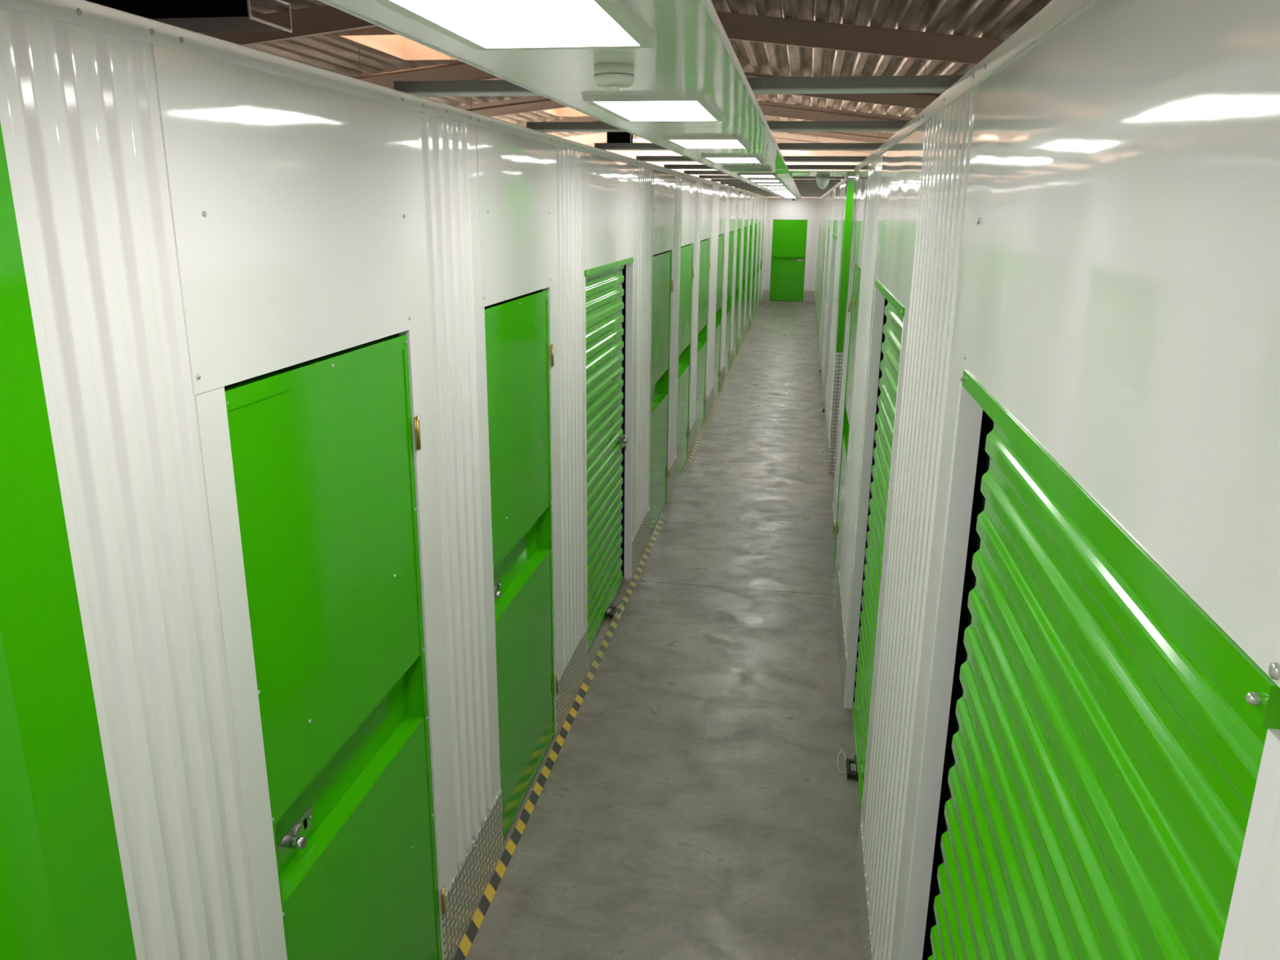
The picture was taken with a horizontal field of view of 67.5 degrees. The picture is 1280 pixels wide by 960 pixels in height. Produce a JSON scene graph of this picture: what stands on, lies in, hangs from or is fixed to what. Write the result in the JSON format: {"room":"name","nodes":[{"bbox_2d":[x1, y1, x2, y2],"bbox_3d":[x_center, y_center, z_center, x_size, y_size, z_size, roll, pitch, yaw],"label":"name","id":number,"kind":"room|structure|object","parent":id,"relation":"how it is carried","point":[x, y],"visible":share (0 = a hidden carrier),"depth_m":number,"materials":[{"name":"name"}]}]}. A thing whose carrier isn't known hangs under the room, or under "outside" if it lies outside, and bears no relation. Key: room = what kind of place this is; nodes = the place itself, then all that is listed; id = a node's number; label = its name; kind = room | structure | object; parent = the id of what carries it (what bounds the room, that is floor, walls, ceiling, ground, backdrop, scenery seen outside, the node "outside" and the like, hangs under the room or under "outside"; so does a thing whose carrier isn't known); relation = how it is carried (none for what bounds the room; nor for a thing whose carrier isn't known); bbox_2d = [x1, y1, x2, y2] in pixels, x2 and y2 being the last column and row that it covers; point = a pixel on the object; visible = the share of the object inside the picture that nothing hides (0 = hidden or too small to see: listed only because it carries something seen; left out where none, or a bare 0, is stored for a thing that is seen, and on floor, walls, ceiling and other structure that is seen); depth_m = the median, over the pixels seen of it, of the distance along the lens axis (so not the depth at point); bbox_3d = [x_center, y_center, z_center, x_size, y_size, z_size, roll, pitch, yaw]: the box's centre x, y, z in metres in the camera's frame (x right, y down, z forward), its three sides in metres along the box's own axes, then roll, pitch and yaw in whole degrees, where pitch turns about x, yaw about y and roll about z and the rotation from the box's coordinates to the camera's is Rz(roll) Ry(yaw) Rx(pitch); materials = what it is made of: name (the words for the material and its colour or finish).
{"room":"self storage corridor","nodes":[
{"label":"self storage corridor","id":0,"kind":"room"},
{"bbox_2d":[0,0,768,959],"bbox_3d":[0.416,-1.542,9.344,0.241,2.705,34.700,3,16,9],"label":"wall","id":1,"kind":"structure","parent":0,"point":[186,215],"depth_m":1.75,"materials":[{"name":"white metal"}]},
{"bbox_2d":[223,333,445,959],"bbox_3d":[-0.740,0.717,2.481,0.082,2.080,0.887,4,16,10],"label":"door","id":2,"kind":"structure","parent":1,"relation":"in","point":[322,447],"depth_m":2.33,"materials":[{"name":"green metal"}]},
{"bbox_2d":[484,289,558,839],"bbox_3d":[-0.492,0.314,3.902,0.082,2.080,0.872,4,16,10],"label":"door","id":3,"kind":"structure","parent":1,"relation":"in","point":[517,328],"depth_m":3.84,"materials":[{"name":"green metal"}]},
{"bbox_2d":[584,257,633,652],"bbox_3d":[-0.209,-0.179,5.577,0.187,2.140,1.340,3,16,9],"label":"roller door","id":4,"kind":"structure","parent":1,"relation":"in","point":[606,440],"depth_m":5.57,"materials":[{"name":"green"}]},
{"bbox_2d":[649,250,673,534],"bbox_3d":[0.129,-0.698,7.472,0.082,2.080,1.037,3,16,10],"label":"door","id":5,"kind":"structure","parent":1,"relation":"in","point":[661,268],"depth_m":7.47,"materials":[{"name":"green metal"}]},
{"bbox_2d":[675,244,694,479],"bbox_3d":[0.384,-1.114,8.938,0.082,2.080,1.017,3,16,10],"label":"door","id":6,"kind":"structure","parent":1,"relation":"in","point":[686,251],"depth_m":8.97,"materials":[{"name":"green metal"}]},
{"bbox_2d":[695,239,711,439],"bbox_3d":[0.652,-1.551,10.480,0.082,2.080,1.087,3,16,10],"label":"door","id":7,"kind":"structure","parent":1,"relation":"in","point":[704,244],"depth_m":10.52,"materials":[{"name":"green metal"}]},
{"bbox_2d":[713,234,724,401],"bbox_3d":[0.989,-2.100,12.416,0.082,2.080,0.947,3,16,10],"label":"door","id":8,"kind":"structure","parent":1,"relation":"in","point":[721,237],"depth_m":12.48,"materials":[{"name":"green metal"}]},
{"bbox_2d":[724,231,734,377],"bbox_3d":[1.285,-2.569,14.070,0.082,2.080,0.956,3,16,9],"label":"door","id":9,"kind":"structure","parent":1,"relation":"in","point":[727,354],"depth_m":14.14,"materials":[{"name":"green metal"}]},
{"bbox_2d":[733,228,742,360],"bbox_3d":[1.558,-3.015,15.640,0.082,2.080,0.946,3,16,9],"label":"door","id":10,"kind":"structure","parent":1,"relation":"in","point":[739,233],"depth_m":15.73,"materials":[{"name":"green metal"}]},
{"bbox_2d":[684,170,791,174],"bbox_3d":[1.091,-2.650,8.264,1.422,0.032,0.080,3,16,9],"label":"ceiling bar","id":11,"kind":"object","parent":1,"relation":"attached to","point":[690,172],"visible":0.34,"depth_m":8.31,"materials":[{"name":"grey"}]},
{"bbox_2d":[740,226,747,345],"bbox_3d":[1.848,-3.488,17.310,0.082,2.080,0.986,3,16,9],"label":"door","id":12,"kind":"structure","parent":1,"relation":"in","point":[742,326],"depth_m":17.41,"materials":[{"name":"green metal"}]},
{"bbox_2d":[745,225,752,335],"bbox_3d":[2.130,-3.947,18.928,0.082,2.080,1.096,3,16,9],"label":"door","id":13,"kind":"structure","parent":1,"relation":"in","point":[751,226],"depth_m":19.03,"materials":[{"name":"green metal"}]},
{"bbox_2d":[751,223,757,323],"bbox_3d":[2.434,-4.443,20.679,0.082,2.080,1.106,3,16,9],"label":"door","id":14,"kind":"structure","parent":1,"relation":"in","point":[755,228],"depth_m":20.80,"materials":[{"name":"green metal"}]},
{"bbox_2d":[755,222,760,315],"bbox_3d":[2.721,-4.910,22.325,0.082,2.080,0.936,3,16,9],"label":"door","id":15,"kind":"structure","parent":1,"relation":"in","point":[757,300],"depth_m":22.46,"materials":[{"name":"green metal"}]},
{"bbox_2d":[663,164,857,169],"bbox_3d":[0.887,-2.318,7.093,1.422,0.032,0.080,3,16,9],"label":"ceiling bar","id":16,"kind":"object","parent":1,"relation":"attached to","point":[667,166],"visible":0.62,"depth_m":7.01,"materials":[{"name":"grey"}]},
{"bbox_2d":[759,222,764,306],"bbox_3d":[3.007,-5.377,23.971,0.082,2.080,0.966,3,16,9],"label":"door","id":17,"kind":"structure","parent":1,"relation":"in","point":[762,233],"depth_m":24.11,"materials":[{"name":"green metal"}]},
{"bbox_2d":[317,0,801,197],"bbox_3d":[1.201,-2.894,9.209,0.530,0.014,33.928,3,16,9],"label":"ceiling strip","id":18,"kind":"object","parent":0,"point":[693,53],"visible":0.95,"depth_m":1.97,"materials":[{"name":"white"}]},
{"bbox_2d":[373,0,655,50],"bbox_3d":[-0.179,-0.660,1.346,0.312,0.012,0.620,3,16,9],"label":"ceiling light","id":19,"kind":"object","parent":18,"relation":"attached to","point":[478,24],"visible":1,"depth_m":1.42,"materials":[{"name":"white plastic"}]},
{"bbox_2d":[593,62,634,92],"bbox_3d":[-0.052,-0.804,1.920,0.082,0.049,0.082,3,16,9],"label":"smoke detector","id":20,"kind":"object","parent":18,"relation":"attached to","point":[614,77],"visible":1,"depth_m":1.89,"materials":[{"name":"white plastic"}]},
{"bbox_2d":[582,94,724,121],"bbox_3d":[0.059,-1.049,2.717,0.312,0.012,0.620,3,16,9],"label":"ceiling light","id":21,"kind":"object","parent":18,"relation":"attached to","point":[694,108],"visible":1,"depth_m":2.62,"materials":[{"name":"white plastic"}]},
{"bbox_2d":[595,101,715,120],"bbox_3d":[0.059,-1.050,2.717,0.268,0.009,0.576,3,16,9],"label":"diffuser","id":22,"kind":"object","parent":21,"relation":"attached to","point":[624,110],"depth_m":2.69,"materials":[{"name":"plastic"}]},
{"bbox_2d":[662,136,750,148],"bbox_3d":[0.298,-1.438,4.088,0.312,0.012,0.620,3,16,9],"label":"ceiling light","id":23,"kind":"object","parent":18,"relation":"attached to","point":[683,142],"visible":1,"depth_m":3.98,"materials":[{"name":"white plastic"}]},
{"bbox_2d":[671,139,744,147],"bbox_3d":[0.298,-1.439,4.088,0.268,0.009,0.576,3,16,9],"label":"diffuser","id":24,"kind":"object","parent":23,"relation":"attached to","point":[679,143],"depth_m":4.06,"materials":[{"name":"plastic"}]},
{"bbox_2d":[701,155,764,163],"bbox_3d":[0.536,-1.827,5.459,0.312,0.012,0.620,3,16,9],"label":"ceiling light","id":25,"kind":"object","parent":18,"relation":"attached to","point":[712,158],"visible":1,"depth_m":5.33,"materials":[{"name":"white plastic"}]},
{"bbox_2d":[706,157,759,162],"bbox_3d":[0.536,-1.827,5.459,0.268,0.009,0.576,3,16,9],"label":"diffuser","id":26,"kind":"object","parent":25,"relation":"attached to","point":[710,159],"depth_m":5.42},
{"bbox_2d":[723,166,772,171],"bbox_3d":[0.775,-2.216,6.830,0.312,0.012,0.620,3,16,9],"label":"ceiling light","id":27,"kind":"object","parent":18,"relation":"attached to","point":[728,168],"visible":1,"depth_m":6.65,"materials":[{"name":"white plastic"}]},
{"bbox_2d":[727,168,768,171],"bbox_3d":[0.775,-2.216,6.830,0.268,0.009,0.576,3,16,9],"label":"diffuser","id":28,"kind":"object","parent":27,"relation":"attached to","point":[728,169],"depth_m":6.79,"materials":[{"name":"grey"}]},
{"bbox_2d":[737,173,777,177],"bbox_3d":[1.013,-2.605,8.201,0.312,0.012,0.620,3,16,9],"label":"ceiling light","id":29,"kind":"object","parent":18,"relation":"attached to","point":[756,175],"visible":0.97,"depth_m":8.10,"materials":[{"name":"white plastic"}]},
{"bbox_2d":[742,175,774,177],"bbox_3d":[1.013,-2.605,8.201,0.268,0.009,0.576,3,16,9],"label":"diffuser","id":30,"kind":"object","parent":29,"relation":"attached to","point":[742,175],"depth_m":8.23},
{"bbox_2d":[747,178,782,182],"bbox_3d":[1.252,-2.994,9.572,0.312,0.012,0.620,3,16,9],"label":"ceiling light","id":31,"kind":"object","parent":18,"relation":"attached to","point":[749,180],"visible":1,"depth_m":9.30,"materials":[{"name":"white plastic"}]},
{"bbox_2d":[751,180,779,182],"bbox_3d":[1.252,-2.994,9.572,0.268,0.009,0.576,3,16,9],"label":"diffuser","id":32,"kind":"object","parent":31,"relation":"attached to","point":[752,180],"depth_m":9.72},
{"bbox_2d":[755,182,784,185],"bbox_3d":[1.490,-3.382,10.943,0.312,0.012,0.620,3,16,9],"label":"ceiling light","id":33,"kind":"object","parent":18,"relation":"attached to","point":[757,184],"visible":0.94,"depth_m":10.84,"materials":[{"name":"white plastic"}]},
{"bbox_2d":[758,183,782,185],"bbox_3d":[1.490,-3.383,10.943,0.268,0.009,0.576,3,16,9],"label":"diffuser","id":34,"kind":"object","parent":33,"relation":"attached to","point":[758,184],"depth_m":11.05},
{"bbox_2d":[760,185,786,187],"bbox_3d":[1.729,-3.771,12.315,0.312,0.012,0.620,3,16,9],"label":"ceiling light","id":35,"kind":"object","parent":18,"relation":"attached to","point":[763,186],"visible":1,"depth_m":12.03,"materials":[{"name":"white plastic"}]},
{"bbox_2d":[765,187,789,189],"bbox_3d":[1.967,-4.160,13.686,0.312,0.012,0.620,3,16,9],"label":"ceiling light","id":36,"kind":"object","parent":18,"relation":"attached to","point":[766,188],"visible":1,"depth_m":13.42,"materials":[{"name":"white plastic"}]},
{"bbox_2d":[769,189,791,191],"bbox_3d":[2.206,-4.549,15.057,0.312,0.012,0.620,3,16,9],"label":"ceiling light","id":37,"kind":"object","parent":18,"relation":"attached to","point":[770,189],"visible":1,"depth_m":14.77,"materials":[{"name":"white plastic"}]},
{"bbox_2d":[773,191,791,192],"bbox_3d":[2.444,-4.938,16.428,0.312,0.012,0.620,3,16,9],"label":"ceiling light","id":38,"kind":"object","parent":18,"relation":"attached to","point":[773,191],"visible":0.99,"depth_m":16.30,"materials":[{"name":"white plastic"}]},
{"bbox_2d":[775,192,793,194],"bbox_3d":[2.683,-5.327,17.799,0.312,0.012,0.620,3,16,9],"label":"ceiling light","id":39,"kind":"object","parent":18,"relation":"attached to","point":[775,193],"visible":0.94,"depth_m":17.52,"materials":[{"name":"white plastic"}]},
{"bbox_2d":[244,0,1052,153],"bbox_3d":[2.171,-7.115,17.628,30.000,2.042,54.000,3,16,9],"label":"ceiling","id":40,"kind":"structure","parent":0,"point":[987,19],"depth_m":15.93,"materials":[{"name":"metal"}]},
{"bbox_2d":[85,0,292,32],"bbox_3d":[-4.390,-4.950,9.230,1.718,1.080,0.766,3,16,9],"label":"box","id":41,"kind":"object","parent":40,"relation":"hanging from","point":[195,15],"visible":0.8,"depth_m":9.04,"materials":[{"name":"black"}]},
{"bbox_2d":[195,4,377,45],"bbox_3d":[-7.383,-6.132,13.668,12.500,1.715,0.100,3,16,9],"label":"roof beam","id":42,"kind":"structure","parent":40,"relation":"attached to","point":[322,19],"depth_m":13.15,"materials":[{"name":"brown"}]},
{"bbox_2d":[337,26,456,60],"bbox_3d":[-3.794,-7.471,15.693,1.240,0.740,2.590,3,16,9],"label":"window","id":43,"kind":"structure","parent":40,"relation":"attached to","point":[379,38],"depth_m":16.49,"materials":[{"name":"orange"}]},
{"bbox_2d":[351,48,466,79],"bbox_3d":[-6.905,-6.808,16.449,12.505,1.759,0.044,3,16,9],"label":"pipe","id":44,"kind":"object","parent":40,"relation":"hanging from","point":[457,63],"visible":0.17,"depth_m":15.91,"materials":[{"name":"brown"}]},
{"bbox_2d":[360,63,500,88],"bbox_3d":[-6.475,-7.612,18.886,12.500,1.715,0.100,3,16,9],"label":"roof beam","id":45,"kind":"structure","parent":40,"relation":"attached to","point":[462,72],"depth_m":18.38,"materials":[{"name":"brown"}]},
{"bbox_2d":[465,96,551,111],"bbox_3d":[-5.981,-8.315,21.762,12.505,1.759,0.044,3,16,9],"label":"pipe","id":46,"kind":"object","parent":40,"relation":"hanging from","point":[540,100],"visible":0.12,"depth_m":21.22,"materials":[{"name":"brown"}]},
{"bbox_2d":[453,96,567,116],"bbox_3d":[-5.567,-9.092,24.105,12.500,1.715,0.100,3,16,9],"label":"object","id":47,"kind":"structure","parent":40,"relation":"attached to","point":[551,104],"depth_m":23.64,"materials":[{"name":"beige"}]},
{"bbox_2d":[518,115,599,133],"bbox_3d":[-4.659,-10.572,29.324,12.500,1.715,0.100,3,16,9],"label":"roof beam","id":48,"kind":"structure","parent":40,"relation":"attached to","point":[587,118],"depth_m":28.76,"materials":[{"name":"beige"}]},
{"bbox_2d":[541,106,588,116],"bbox_3d":[-1.978,-10.431,26.131,1.240,0.740,2.590,3,16,9],"label":"window","id":49,"kind":"structure","parent":40,"relation":"attached to","point":[562,112],"depth_m":27.44,"materials":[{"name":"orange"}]},
{"bbox_2d":[561,132,640,144],"bbox_3d":[-3.752,-12.052,34.543,12.500,1.715,0.100,3,16,9],"label":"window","id":50,"kind":"structure","parent":40,"relation":"attached to","point":[590,139],"depth_m":34.16,"materials":[{"name":"beige"}]},
{"bbox_2d":[606,131,635,142],"bbox_3d":[-0.422,-8.463,22.018,0.568,1.516,0.636,3,16,9],"label":"box","id":51,"kind":"object","parent":40,"relation":"hanging from","point":[615,136],"visible":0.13,"depth_m":21.90,"materials":[{"name":"black"}]},
{"bbox_2d":[606,142,651,153],"bbox_3d":[-2.844,-13.532,39.761,12.500,1.715,0.100,3,16,9],"label":"roof beam","id":52,"kind":"structure","parent":40,"relation":"attached to","point":[612,151],"depth_m":39.39,"materials":[{"name":"beige"}]},
{"bbox_2d":[632,137,649,142],"bbox_3d":[-0.163,-13.392,36.568,1.240,0.740,2.590,3,16,9],"label":"window","id":53,"kind":"structure","parent":40,"relation":"attached to","point":[641,140],"depth_m":37.87,"materials":[{"name":"beige"}]},
{"bbox_2d":[773,137,819,142],"bbox_3d":[10.642,-10.206,30.033,17.505,2.392,0.044,3,16,9],"label":"pipe","id":54,"kind":"object","parent":40,"relation":"hanging from","point":[774,137],"visible":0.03,"depth_m":30.79,"materials":[{"name":"brown"}]},
{"bbox_2d":[771,132,875,153],"bbox_3d":[11.468,-11.664,34.745,17.500,2.265,0.100,3,16,9],"label":"roof beam","id":55,"kind":"structure","parent":40,"relation":"attached to","point":[775,134],"depth_m":35.39,"materials":[{"name":"beige"}]},
{"bbox_2d":[780,150,871,155],"bbox_3d":[12.376,-13.143,39.964,17.500,2.265,0.100,3,16,9],"label":"roof beam","id":56,"kind":"structure","parent":40,"relation":"attached to","point":[820,153],"depth_m":40.52,"materials":[{"name":"beige"}]},
{"bbox_2d":[765,119,893,142],"bbox_3d":[10.560,-10.184,29.526,17.500,2.265,0.100,3,16,9],"label":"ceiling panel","id":57,"kind":"structure","parent":40,"relation":"attached to","point":[818,134],"depth_m":30.04,"materials":[{"name":"beige"}]},
{"bbox_2d":[758,97,907,120],"bbox_3d":[8.892,-7.344,19.978,17.505,2.412,0.044,3,16,9],"label":"pipe","id":58,"kind":"object","parent":40,"relation":"hanging from","point":[760,104],"visible":0.16,"depth_m":20.63,"materials":[{"name":"brown"}]},
{"bbox_2d":[757,100,913,120],"bbox_3d":[9.653,-8.704,24.308,17.500,2.265,0.100,3,16,9],"label":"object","id":59,"kind":"structure","parent":40,"relation":"attached to","point":[766,111],"depth_m":24.96,"materials":[{"name":"beige"}]},
{"bbox_2d":[731,41,940,97],"bbox_3d":[8.100,-6.062,15.420,17.505,2.392,0.044,3,16,9],"label":"pipe","id":60,"kind":"object","parent":40,"relation":"hanging from","point":[746,74],"visible":0.2,"depth_m":15.99,"materials":[{"name":"brown"}]},
{"bbox_2d":[743,71,942,109],"bbox_3d":[8.728,-7.197,18.994,17.500,2.265,0.100,3,16,9],"label":"roof beam","id":61,"kind":"structure","parent":40,"relation":"attached to","point":[900,100],"depth_m":19.50,"materials":[{"name":"beige"}]},
{"bbox_2d":[819,131,888,139],"bbox_3d":[9.816,-8.861,25.288,17.505,2.392,0.044,3,16,9],"label":"pipe","id":62,"kind":"object","parent":40,"relation":"hanging from","point":[833,132],"visible":0.02,"depth_m":25.84,"materials":[{"name":"brown"}]},
{"bbox_2d":[715,11,1004,65],"bbox_3d":[7.680,-5.488,12.969,17.500,2.265,0.100,3,16,9],"label":"roof beam","id":63,"kind":"structure","parent":40,"relation":"attached to","point":[967,50],"depth_m":13.55,"materials":[{"name":"brown"}]},
{"bbox_2d":[450,300,860,959],"bbox_3d":[2.125,-2.774,18.868,30.000,0.121,54.000,3,16,9],"label":"floor","id":64,"kind":"structure","parent":0,"point":[695,802],"depth_m":4.55,"materials":[{"name":"concrete"}]},
{"bbox_2d":[453,684,589,959],"bbox_3d":[-0.554,1.520,3.505,0.040,0.001,3.250,3,16,9],"label":"tape","id":65,"kind":"object","parent":64,"relation":"on","point":[464,946],"visible":1,"depth_m":3.82,"materials":[{"name":"plastic"}]},
{"bbox_2d":[582,517,665,685],"bbox_3d":[-0.048,0.696,6.413,0.040,0.001,2.880,3,16,9],"label":"tape","id":66,"kind":"object","parent":64,"relation":"on","point":[589,676],"visible":1,"depth_m":5.98,"materials":[{"name":"plastic"}]},
{"bbox_2d":[687,302,764,462],"bbox_3d":[1.905,-2.489,17.643,0.040,0.001,17.150,3,16,9],"label":"tape","id":67,"kind":"object","parent":64,"relation":"on","point":[709,417],"visible":1,"depth_m":12.64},
{"bbox_2d":[617,150,860,197],"bbox_3d":[6.629,-13.008,43.742,30.000,6.000,0.200,3,16,9],"label":"ceiling","id":68,"kind":"structure","parent":0,"point":[632,154],"depth_m":43.95,"materials":[{"name":"beige"}]},
{"bbox_2d":[763,196,820,302],"bbox_3d":[4.059,-6.180,25.728,1.380,2.705,0.110,3,16,9],"label":"wall","id":69,"kind":"structure","parent":0,"point":[807,209],"depth_m":25.52,"materials":[{"name":"paint"}]},
{"bbox_2d":[769,219,807,301],"bbox_3d":[3.993,-5.907,25.806,0.894,2.115,0.062,3,16,9],"label":"door","id":70,"kind":"structure","parent":69,"relation":"in","point":[788,237],"depth_m":25.80,"materials":[{"name":"green metal"}]},
{"bbox_2d":[789,170,855,176],"bbox_3d":[4.715,-2.326,7.331,7.043,0.004,1.220,3,16,9],"label":"ceiling strip","id":71,"kind":"object","parent":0,"point":[794,173],"visible":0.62,"depth_m":7.66,"materials":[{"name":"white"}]},
{"bbox_2d":[815,175,830,189],"bbox_3d":[1.588,-2.584,8.327,0.120,0.110,0.123,3,16,9],"label":"sensor","id":72,"kind":"object","parent":71,"relation":"attached to","point":[822,181],"visible":0.98,"depth_m":8.29,"materials":[{"name":"white plastic"}]},
{"bbox_2d":[813,177,854,473],"bbox_3d":[6.549,-3.565,16.657,6.670,2.705,17.710,3,16,9],"label":"wall","id":73,"kind":"structure","parent":0,"point":[836,205],"depth_m":10.03,"materials":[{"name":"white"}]},
{"bbox_2d":[698,175,844,179],"bbox_3d":[1.295,-2.982,9.436,1.422,0.032,0.080,3,16,9],"label":"ceiling bar","id":74,"kind":"object","parent":73,"relation":"attached to","point":[700,176],"visible":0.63,"depth_m":9.42,"materials":[{"name":"grey"}]},
{"bbox_2d":[711,178,840,182],"bbox_3d":[1.498,-3.315,10.608,1.422,0.032,0.080,3,16,9],"label":"ceiling bar","id":75,"kind":"object","parent":73,"relation":"attached to","point":[712,180],"visible":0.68,"depth_m":10.59,"materials":[{"name":"grey"}]},
{"bbox_2d":[720,182,837,185],"bbox_3d":[1.702,-3.647,11.780,1.422,0.032,0.080,3,16,9],"label":"ceiling bar","id":76,"kind":"object","parent":73,"relation":"attached to","point":[722,183],"visible":0.58,"depth_m":11.71,"materials":[{"name":"grey"}]},
{"bbox_2d":[728,184,834,186],"bbox_3d":[1.906,-3.979,12.952,1.422,0.032,0.080,3,16,9],"label":"ceiling bar","id":77,"kind":"object","parent":73,"relation":"attached to","point":[731,185],"visible":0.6,"depth_m":12.98,"materials":[{"name":"grey"}]},
{"bbox_2d":[734,186,832,189],"bbox_3d":[2.110,-4.312,14.124,1.422,0.032,0.080,3,16,9],"label":"ceiling bar","id":78,"kind":"object","parent":73,"relation":"attached to","point":[817,188],"visible":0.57,"depth_m":14.04,"materials":[{"name":"grey"}]},
{"bbox_2d":[740,188,829,190],"bbox_3d":[2.314,-4.644,15.296,1.422,0.032,0.080,3,16,9],"label":"ceiling bar","id":79,"kind":"object","parent":73,"relation":"attached to","point":[740,188],"visible":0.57,"depth_m":15.22,"materials":[{"name":"grey"}]},
{"bbox_2d":[745,190,828,191],"bbox_3d":[2.518,-4.976,16.467,1.422,0.032,0.080,3,16,9],"label":"ceiling bar","id":80,"kind":"object","parent":73,"relation":"attached to","point":[745,190],"visible":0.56,"depth_m":16.37,"materials":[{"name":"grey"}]},
{"bbox_2d":[748,191,826,192],"bbox_3d":[2.721,-5.309,17.639,1.422,0.032,0.080,3,16,9],"label":"ceiling bar","id":81,"kind":"object","parent":73,"relation":"attached to","point":[748,191],"visible":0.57,"depth_m":17.67,"materials":[{"name":"grey"}]},
{"bbox_2d":[759,194,817,195],"bbox_3d":[3.333,-6.306,21.155,1.422,0.032,0.080,3,16,9],"label":"ceiling bar","id":82,"kind":"object","parent":73,"relation":"attached to","point":[759,194],"visible":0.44,"depth_m":21.09,"materials":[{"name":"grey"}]},
{"bbox_2d":[753,192,825,194],"bbox_3d":[2.925,-5.641,18.811,1.422,0.032,0.080,3,16,9],"label":"ceiling bar","id":83,"kind":"object","parent":73,"relation":"attached to","point":[753,193],"visible":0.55,"depth_m":18.73,"materials":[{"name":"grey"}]},
{"bbox_2d":[756,193,823,195],"bbox_3d":[3.129,-5.973,19.983,1.422,0.032,0.080,3,16,9],"label":"ceiling bar","id":84,"kind":"object","parent":73,"relation":"attached to","point":[757,193],"visible":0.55,"depth_m":19.90,"materials":[{"name":"grey"}]},
{"bbox_2d":[762,195,822,195],"bbox_3d":[3.537,-6.638,22.327,1.422,0.032,0.080,3,16,9],"label":"ceiling bar","id":85,"kind":"object","parent":73,"relation":"attached to","point":[762,195],"visible":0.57,"depth_m":22.24,"materials":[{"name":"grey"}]},
{"bbox_2d":[768,195,821,196],"bbox_3d":[3.741,-6.970,23.498,1.422,0.032,0.080,3,16,9],"label":"ceiling bar","id":86,"kind":"object","parent":73,"relation":"attached to","point":[769,196],"visible":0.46,"depth_m":23.41,"materials":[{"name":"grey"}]},
{"bbox_2d":[814,231,819,302],"bbox_3d":[4.487,-5.399,24.103,0.082,2.080,0.916,3,16,9],"label":"door","id":87,"kind":"structure","parent":73,"relation":"in","point":[819,231],"depth_m":24.46,"materials":[{"name":"green metal"}]},
{"bbox_2d":[815,223,821,306],"bbox_3d":[4.186,-4.908,22.371,0.082,2.080,0.966,3,16,9],"label":"door","id":88,"kind":"structure","parent":73,"relation":"in","point":[820,224],"depth_m":22.67,"materials":[{"name":"green metal"}]},
{"bbox_2d":[815,229,822,315],"bbox_3d":[3.872,-4.397,20.569,0.082,2.080,0.966,3,16,9],"label":"door","id":89,"kind":"structure","parent":73,"relation":"in","point":[821,229],"depth_m":20.89,"materials":[{"name":"green metal"}]},
{"bbox_2d":[817,230,823,331],"bbox_3d":[3.534,-3.845,18.623,0.082,2.080,0.966,3,16,9],"label":"door","id":90,"kind":"structure","parent":73,"relation":"in","point":[823,230],"depth_m":18.91,"materials":[{"name":"green metal"}]},
{"bbox_2d":[817,228,826,347],"bbox_3d":[3.241,-3.368,16.939,0.082,2.080,1.016,3,16,9],"label":"door","id":91,"kind":"structure","parent":73,"relation":"in","point":[825,228],"depth_m":17.20,"materials":[{"name":"green metal"}]},
{"bbox_2d":[830,0,1279,959],"bbox_3d":[3.528,1.346,-0.659,6.688,2.705,15.190,3,16,9],"label":"wall","id":92,"kind":"structure","parent":0,"point":[1084,224],"depth_m":1.15,"materials":[{"name":"white metal"}]},
{"bbox_2d":[393,75,963,97],"bbox_3d":[0.071,-0.988,2.405,1.422,0.032,0.080,3,16,9],"label":"ceiling bar","id":93,"kind":"object","parent":92,"relation":"attached to","point":[927,83],"visible":0.62,"depth_m":2.33,"materials":[{"name":"grey"}]},
{"bbox_2d":[526,120,909,132],"bbox_3d":[0.275,-1.321,3.577,1.422,0.032,0.080,3,16,9],"label":"ceiling bar","id":94,"kind":"object","parent":92,"relation":"attached to","point":[775,126],"visible":0.62,"depth_m":3.50,"materials":[{"name":"grey"}]},
{"bbox_2d":[594,142,883,150],"bbox_3d":[0.479,-1.653,4.749,1.422,0.032,0.080,3,16,9],"label":"ceiling bar","id":95,"kind":"object","parent":92,"relation":"attached to","point":[606,146],"visible":0.62,"depth_m":4.67,"materials":[{"name":"grey"}]},
{"bbox_2d":[635,155,867,162],"bbox_3d":[0.683,-1.985,5.921,1.422,0.032,0.080,3,16,9],"label":"ceiling bar","id":96,"kind":"object","parent":92,"relation":"attached to","point":[645,158],"visible":0.62,"depth_m":5.84,"materials":[{"name":"grey"}]},
{"bbox_2d":[832,262,860,595],"bbox_3d":[1.355,-0.310,6.157,0.082,2.080,0.887,3,16,8],"label":"door","id":97,"kind":"structure","parent":92,"relation":"in","point":[856,276],"depth_m":6.24,"materials":[{"name":"green metal"}]},
{"bbox_2d":[837,279,905,817],"bbox_3d":[0.980,0.301,3.936,0.187,2.140,1.290,3,16,9],"label":"roller door","id":98,"kind":"structure","parent":92,"relation":"in","point":[894,312],"depth_m":4.05,"materials":[{"name":"green"}]},
{"bbox_2d":[853,302,902,799],"bbox_3d":[0.978,0.278,3.916,0.013,2.085,1.135,3,16,9],"label":"roller shutter","id":99,"kind":"object","parent":98,"relation":"hanging from","point":[892,329],"depth_m":4.05,"materials":[{"name":"green metal"}]},
{"bbox_2d":[927,369,1279,959],"bbox_3d":[0.563,0.980,1.542,0.187,2.140,1.325,3,16,9],"label":"roller door","id":100,"kind":"structure","parent":92,"relation":"in","point":[1108,743],"depth_m":1.16,"materials":[{"name":"green"}]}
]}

